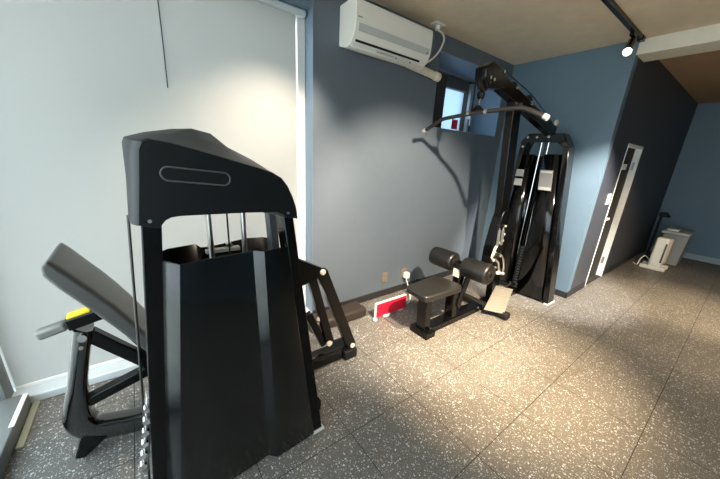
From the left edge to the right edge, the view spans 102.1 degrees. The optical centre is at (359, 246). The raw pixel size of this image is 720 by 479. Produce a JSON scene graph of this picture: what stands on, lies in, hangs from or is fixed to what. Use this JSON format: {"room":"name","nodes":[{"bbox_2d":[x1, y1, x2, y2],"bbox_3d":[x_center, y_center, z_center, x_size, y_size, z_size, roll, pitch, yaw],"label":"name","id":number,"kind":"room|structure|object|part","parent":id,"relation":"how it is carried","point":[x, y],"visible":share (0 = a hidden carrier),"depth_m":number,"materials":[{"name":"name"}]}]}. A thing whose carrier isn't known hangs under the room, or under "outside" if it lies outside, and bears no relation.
{"room":"gym","nodes":[
{"label":"gym","id":0,"kind":"room"},
{"bbox_2d":[0,355,31,478],"bbox_3d":[-0.294,0.414,-0.806,0.142,2.660,5.700,-10,21,-35],"label":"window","id":1,"kind":"structure","parent":0,"point":[9,437],"depth_m":1.56,"materials":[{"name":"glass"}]},
{"bbox_2d":[279,0,311,11],"bbox_3d":[-1.229,-1.666,1.532,2.050,0.185,0.240,-10,21,-35],"label":"lintel","id":2,"kind":"object","parent":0,"point":[306,5],"visible":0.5,"depth_m":2.02,"materials":[{"name":"blue paint"}]},
{"bbox_2d":[3,250,719,478],"bbox_3d":[3.126,1.062,2.189,8.870,0.001,5.850,-10,21,-35],"label":"floor","id":3,"kind":"structure","parent":0,"point":[618,377],"depth_m":1.95,"materials":[{"name":"rubber"}]},
{"bbox_2d":[15,400,39,449],"bbox_3d":[-1.816,0.970,1.595,0.030,0.012,0.350,-10,21,-35],"label":"trim","id":4,"kind":"structure","parent":3,"relation":"on","point":[21,442],"depth_m":1.57,"materials":[{"name":"beige wood"}]},
{"bbox_2d":[35,128,356,478],"bbox_3d":[-0.605,0.242,1.533,1.625,1.565,0.766,-10,21,-35],"label":"machine","id":5,"kind":"object","parent":3,"relation":"on","point":[220,334],"visible":1,"depth_m":1.19,"materials":[{"name":"black plastic"}]},
{"bbox_3d":[-1.240,0.292,1.283,0.081,0.028,0.050,-10,21,-35],"label":"adjuster lever","id":6,"kind":"part","parent":5,"relation":"part of","materials":[{"name":"yellow plastic"}]},
{"bbox_3d":[-1.113,0.258,1.322,0.335,0.541,0.293,-10,21,-35],"label":"backrest","id":7,"kind":"part","parent":5,"relation":"part of","materials":[{"name":"black leather"}]},
{"bbox_3d":[-0.627,0.432,1.311,0.025,1.270,0.021,-10,21,-35],"label":"guide rod","id":8,"kind":"part","parent":5,"relation":"part of","materials":[{"name":"metal"}]},
{"bbox_3d":[-0.522,0.415,1.386,0.025,1.270,0.021,-10,21,-35],"label":"guide rod","id":9,"kind":"part","parent":5,"relation":"part of","materials":[{"name":"metal"}]},
{"bbox_3d":[-0.430,0.132,1.756,0.464,0.259,0.045,-10,21,-35],"label":"pivot arm","id":10,"kind":"part","parent":5,"relation":"part of"},
{"bbox_2d":[307,301,365,332],"bbox_3d":[-0.219,0.656,2.732,0.590,0.100,0.185,-10,21,-35],"label":"block","id":11,"kind":"object","parent":3,"relation":"on","point":[354,310],"visible":0.56,"depth_m":2.74,"materials":[{"name":"brown wood"}]},
{"bbox_2d":[373,294,405,321],"bbox_3d":[0.290,0.602,2.887,0.448,0.165,0.067,-12,23,-40],"label":"panel","id":12,"kind":"object","parent":3,"relation":"on","point":[384,308],"visible":1,"depth_m":2.87,"materials":[{"name":"red plastic"}]},
{"bbox_2d":[406,61,574,339],"bbox_3d":[1.279,-0.382,2.769,1.975,2.214,0.802,-10,21,-35],"label":"machine","id":13,"kind":"object","parent":3,"relation":"on","point":[532,195],"depth_m":3.00,"materials":[{"name":"black metal"}]},
{"bbox_3d":[0.562,0.574,2.552,0.089,0.348,0.100,-10,21,-35],"label":"seat post","id":14,"kind":"part","parent":13,"relation":"part of","materials":[{"name":"black metal"}]},
{"bbox_3d":[0.641,0.367,2.540,0.479,0.055,0.298,-10,21,-35],"label":"bench seat","id":15,"kind":"part","parent":13,"relation":"part of","materials":[{"name":"black leather"}]},
{"bbox_3d":[0.872,0.519,2.774,0.099,0.355,0.090,-10,21,-35],"label":"seat post","id":16,"kind":"part","parent":13,"relation":"part of","materials":[{"name":"black metal"}]},
{"bbox_3d":[0.987,0.428,2.765,0.168,0.357,0.020,-10,21,-35],"label":"bracket plate","id":17,"kind":"part","parent":13,"relation":"part of","materials":[{"name":"black metal"}]},
{"bbox_2d":[422,90,549,132],"bbox_3d":[0.912,-1.051,2.263,0.039,0.298,1.073,-10,21,-35],"label":"bar","id":18,"kind":"object","parent":13,"relation":"hanging from","point":[476,110],"visible":1,"depth_m":2.21,"materials":[{"name":"metal"}]},
{"bbox_3d":[1.384,0.134,2.906,0.286,0.385,0.049,-10,21,-35],"label":"row handle","id":19,"kind":"part","parent":13,"relation":"part of","materials":[{"name":"silver metal"}]},
{"bbox_2d":[496,228,500,245],"bbox_3d":[1.334,-0.087,2.797,0.044,0.183,0.020,-10,21,-35],"label":"grip","id":20,"kind":"object","parent":13,"relation":"hanging from","point":[499,230],"visible":1,"depth_m":2.79,"materials":[{"name":"plastic"}]},
{"bbox_3d":[1.425,0.549,2.992,0.184,0.191,0.310,16,21,35],"label":"foot plate","id":21,"kind":"part","parent":13,"relation":"part of","materials":[{"name":"metal"}]},
{"bbox_3d":[1.386,0.177,2.914,0.281,0.261,0.023,-10,21,-35],"label":"frame","id":22,"kind":"part","parent":13,"relation":"part of","materials":[{"name":"silver metal"}]},
{"bbox_2d":[500,227,504,244],"bbox_3d":[1.390,-0.097,2.837,0.044,0.183,0.020,-10,21,-35],"label":"grip","id":23,"kind":"object","parent":13,"relation":"hanging from","point":[503,229],"visible":1,"depth_m":2.83,"materials":[{"name":"plastic"}]},
{"bbox_3d":[1.828,-0.309,3.478,0.073,1.510,0.259,-10,21,-35],"label":"shroud panel","id":24,"kind":"part","parent":13,"relation":"part of","materials":[{"name":"black plastic"}]},
{"bbox_3d":[1.805,-0.343,3.598,0.160,1.678,0.167,-10,21,-35],"label":"tower post","id":25,"kind":"part","parent":13,"relation":"part of","materials":[{"name":"black metal"}]},
{"bbox_3d":[2.051,-0.231,3.420,0.020,1.580,0.690,-10,21,-35],"label":"panel","id":26,"kind":"part","parent":13,"relation":"part of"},
{"bbox_3d":[1.938,-0.326,3.417,0.018,1.730,0.018,-10,21,-35],"label":"guide rod","id":27,"kind":"part","parent":13,"relation":"part of","materials":[{"name":"silver metal"}]},
{"bbox_3d":[1.980,-0.307,3.364,0.018,1.730,0.018,-10,21,-35],"label":"guide rod","id":28,"kind":"part","parent":13,"relation":"part of","materials":[{"name":"silver metal"}]},
{"bbox_3d":[2.039,-0.178,3.207,0.083,1.586,0.356,-10,21,-35],"label":"shroud panel","id":29,"kind":"part","parent":13,"relation":"part of","materials":[{"name":"black plastic"}]},
{"bbox_3d":[2.014,-1.119,3.125,0.160,0.165,0.489,-10,21,-35],"label":"frame","id":30,"kind":"part","parent":13,"relation":"part of","materials":[{"name":"black metal"}]},
{"bbox_3d":[2.149,-0.187,3.157,0.160,1.678,0.233,-10,21,-35],"label":"tower post","id":31,"kind":"part","parent":13,"relation":"part of","materials":[{"name":"black metal"}]},
{"bbox_2d":[633,237,674,271],"bbox_3d":[4.764,0.093,4.713,0.290,0.524,0.407,-10,21,-35],"label":"heater","id":32,"kind":"object","parent":3,"relation":"on","point":[661,250],"visible":1,"depth_m":4.59,"materials":[{"name":"white plastic"}]},
{"bbox_3d":[4.715,0.226,4.867,0.171,0.173,0.097,6,18,9],"label":"power cord","id":33,"kind":"part","parent":32,"relation":"part of","materials":[{"name":"white plastic"}]},
{"bbox_2d":[643,212,670,258],"bbox_3d":[5.233,-0.180,5.128,0.160,0.840,0.171,-10,21,-35],"label":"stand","id":34,"kind":"object","parent":3,"relation":"on","point":[661,214],"visible":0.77,"depth_m":5.11,"materials":[{"name":"metal"}]},
{"bbox_2d":[662,227,694,265],"bbox_3d":[5.401,0.005,5.026,0.500,0.565,0.335,-10,21,-35],"label":"storage bin","id":35,"kind":"object","parent":3,"relation":"on","point":[682,238],"visible":0.75,"depth_m":4.85,"materials":[{"name":"grey plastic"}]},
{"bbox_2d":[667,227,681,231],"bbox_3d":[5.353,-0.290,4.953,0.300,0.035,0.140,-10,21,-35],"label":"folded towel","id":36,"kind":"object","parent":35,"relation":"on","point":[675,229],"visible":1,"depth_m":4.90,"materials":[{"name":"white fabric"}]},
{"bbox_3d":[5.414,-0.243,4.948,0.500,0.045,0.335,-10,21,-35],"label":"lid","id":37,"kind":"part","parent":35,"relation":"part of","materials":[{"name":"grey plastic"}]},
{"bbox_2d":[312,0,513,309],"bbox_3d":[0.584,-0.864,3.441,2.856,2.660,0.600,-10,21,-35],"label":"wall","id":38,"kind":"structure","parent":0,"point":[387,192],"depth_m":2.86,"materials":[{"name":"paint"}]},
{"bbox_2d":[0,16,305,386],"bbox_3d":[-1.278,-0.443,1.974,1.950,2.415,0.090,-10,21,-35],"label":"window","id":39,"kind":"structure","parent":38,"relation":"in","point":[299,23],"depth_m":2.35,"materials":[{"name":"plastic"}]},
{"bbox_2d":[0,0,305,389],"bbox_3d":[-1.224,-0.423,1.921,1.890,2.414,0.065,-10,21,-35],"label":"roller blind","id":40,"kind":"object","parent":39,"relation":"attached to","point":[78,77],"visible":0.68,"depth_m":1.69,"materials":[{"name":"white fabric"}]},
{"bbox_3d":[-1.316,0.721,2.255,1.815,0.025,0.018,-10,21,-35],"label":"rail","id":41,"kind":"part","parent":40,"relation":"part of","materials":[{"name":"white plastic"}]},
{"bbox_3d":[-1.145,-1.247,1.675,0.015,0.600,0.007,-4,19,-22],"label":"pull cord","id":42,"kind":"part","parent":40,"relation":"part of","materials":[{"name":"grey plastic"}]},
{"bbox_2d":[12,306,309,402],"bbox_3d":[-1.304,0.757,2.294,1.950,0.055,0.220,-10,21,-35],"label":"trim","id":43,"kind":"structure","parent":38,"relation":"attached to","point":[49,389],"depth_m":1.83,"materials":[{"name":"white paint"}]},
{"bbox_2d":[305,7,313,311],"bbox_3d":[-0.434,-0.545,2.460,0.004,2.420,0.146,-10,21,-35],"label":"trim","id":44,"kind":"structure","parent":38,"relation":"attached to","point":[309,19],"depth_m":2.35,"materials":[{"name":"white paint"}]},
{"bbox_2d":[312,270,452,313],"bbox_3d":[0.657,0.458,3.564,2.756,0.075,0.012,-10,21,-35],"label":"baseboard","id":45,"kind":"structure","parent":38,"relation":"attached to","point":[390,290],"depth_m":3.28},
{"bbox_2d":[382,272,387,282],"bbox_3d":[0.277,0.345,3.228,0.076,0.116,0.011,-10,21,-35],"label":"wall outlet","id":46,"kind":"object","parent":38,"relation":"attached to","point":[384,275],"visible":1,"depth_m":3.22,"materials":[{"name":"beige plastic"}]},
{"bbox_2d":[339,0,441,81],"bbox_3d":[0.361,-1.674,2.438,1.128,0.325,0.223,-10,21,-35],"label":"air conditioner","id":47,"kind":"object","parent":38,"relation":"attached to","point":[366,28],"visible":1,"depth_m":2.22,"materials":[{"name":"white plastic"}]},
{"bbox_2d":[401,267,406,277],"bbox_3d":[0.511,0.308,3.398,0.076,0.116,0.011,-10,21,-35],"label":"wall outlet","id":48,"kind":"object","parent":38,"relation":"attached to","point":[403,270],"visible":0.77,"depth_m":3.38,"materials":[{"name":"beige plastic"}]},
{"bbox_2d":[403,271,410,304],"bbox_3d":[0.526,0.469,3.230,0.091,0.233,0.452,5,17,5],"label":"power adapter","id":49,"kind":"object","parent":38,"relation":"attached to","point":[406,275],"visible":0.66,"depth_m":3.36,"materials":[{"name":"white plastic"}]},
{"bbox_2d":[432,68,475,131],"bbox_3d":[1.028,-1.765,3.592,1.230,0.695,0.210,-10,21,-35],"label":"window","id":50,"kind":"structure","parent":38,"relation":"in","point":[455,93],"depth_m":3.73,"materials":[{"name":"clear glass"}]},
{"bbox_3d":[1.186,-1.752,3.789,0.430,0.500,0.005,-10,21,-35],"label":"pane","id":51,"kind":"part","parent":50,"relation":"part of","materials":[{"name":"clear glass"}]},
{"bbox_3d":[1.054,-2.076,3.482,1.230,0.026,0.040,-10,21,-35],"label":"head trim","id":52,"kind":"part","parent":50,"relation":"part of","materials":[{"name":"metal"}]},
{"bbox_2d":[434,51,500,136],"bbox_3d":[1.143,-1.713,3.444,1.230,0.695,0.399,-10,21,-35],"label":"trim","id":53,"kind":"structure","parent":38,"relation":"attached to","point":[481,124],"depth_m":3.70,"materials":[{"name":"blue paint"}]},
{"bbox_2d":[370,0,719,103],"bbox_3d":[3.225,-1.525,1.354,8.970,0.120,5.860,-10,21,-35],"label":"ceiling","id":54,"kind":"structure","parent":0,"point":[515,32],"depth_m":2.51,"materials":[{"name":"paint"}]},
{"bbox_2d":[427,21,445,62],"bbox_3d":[0.669,-1.819,2.641,0.280,0.353,0.080,-10,21,-35],"label":"pipe","id":55,"kind":"object","parent":54,"relation":"attached to","point":[437,24],"visible":0.86,"depth_m":2.62,"materials":[{"name":"white plastic"}]},
{"bbox_3d":[0.699,-1.986,2.605,0.120,0.012,0.080,-10,21,-35],"label":"plate","id":56,"kind":"part","parent":55,"relation":"part of","materials":[{"name":"white plastic"}]},
{"bbox_2d":[601,0,645,42],"bbox_3d":[0.785,-1.582,1.367,4.475,0.036,0.044,-10,21,-35],"label":"track","id":57,"kind":"object","parent":54,"relation":"attached to","point":[611,5],"visible":0.93,"depth_m":2.29,"materials":[{"name":"black metal"}]},
{"bbox_2d":[622,31,637,55],"bbox_3d":[2.322,-1.730,2.499,0.068,0.202,0.213,18,23,39],"label":"track spotlight","id":58,"kind":"object","parent":57,"relation":"attached to","point":[627,50],"visible":1,"depth_m":2.47,"materials":[{"name":"black metal"}]},
{"bbox_2d":[478,41,638,291],"bbox_3d":[2.218,-0.812,3.563,0.100,2.660,1.176,-10,21,-35],"label":"wall","id":59,"kind":"structure","parent":0,"point":[586,91],"depth_m":3.18,"materials":[{"name":"blue paint"}]},
{"bbox_2d":[554,289,566,297],"bbox_3d":[2.112,0.431,3.907,0.012,0.075,1.176,-10,21,-35],"label":"baseboard","id":60,"kind":"structure","parent":59,"relation":"attached to","point":[560,293],"depth_m":3.51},
{"bbox_2d":[636,23,719,61],"bbox_3d":[4.020,-1.278,1.116,0.294,0.127,4.424,-10,21,-35],"label":"beam","id":61,"kind":"structure","parent":59,"relation":"attached to","point":[704,39],"depth_m":2.53,"materials":[{"name":"beige paint"}]},
{"bbox_2d":[570,57,697,289],"bbox_3d":[4.211,-0.951,4.359,4.064,2.660,0.100,-10,21,-35],"label":"wall","id":62,"kind":"structure","parent":0,"point":[658,113],"depth_m":3.91,"materials":[{"name":"grey paint"}]},
{"bbox_2d":[565,246,646,297],"bbox_3d":[4.091,0.310,4.640,4.076,0.075,0.012,-10,21,-35],"label":"baseboard","id":63,"kind":"structure","parent":62,"relation":"attached to","point":[569,293],"depth_m":4.44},
{"bbox_2d":[605,194,611,204],"bbox_3d":[2.932,-0.552,3.426,0.110,0.130,0.018,-10,21,-35],"label":"switch plate","id":64,"kind":"object","parent":62,"relation":"attached to","point":[609,195],"visible":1,"depth_m":3.41,"materials":[{"name":"beige plastic"}]},
{"bbox_2d":[585,143,643,285],"bbox_3d":[3.280,-0.382,3.825,0.694,1.795,0.096,-10,21,-35],"label":"door","id":65,"kind":"structure","parent":62,"relation":"in","point":[633,153],"depth_m":3.91,"materials":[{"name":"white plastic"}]},
{"bbox_2d":[647,102,719,258],"bbox_3d":[7.144,-0.612,3.788,0.100,2.660,4.424,-10,21,-35],"label":"wall","id":66,"kind":"structure","parent":0,"point":[691,199],"depth_m":5.16,"materials":[{"name":"blue paint"}]},
{"bbox_2d":[646,245,719,264],"bbox_3d":[7.035,0.618,4.132,0.014,0.100,4.412,-10,21,-35],"label":"baseboard","id":67,"kind":"structure","parent":66,"relation":"attached to","point":[686,255],"depth_m":5.25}
]}

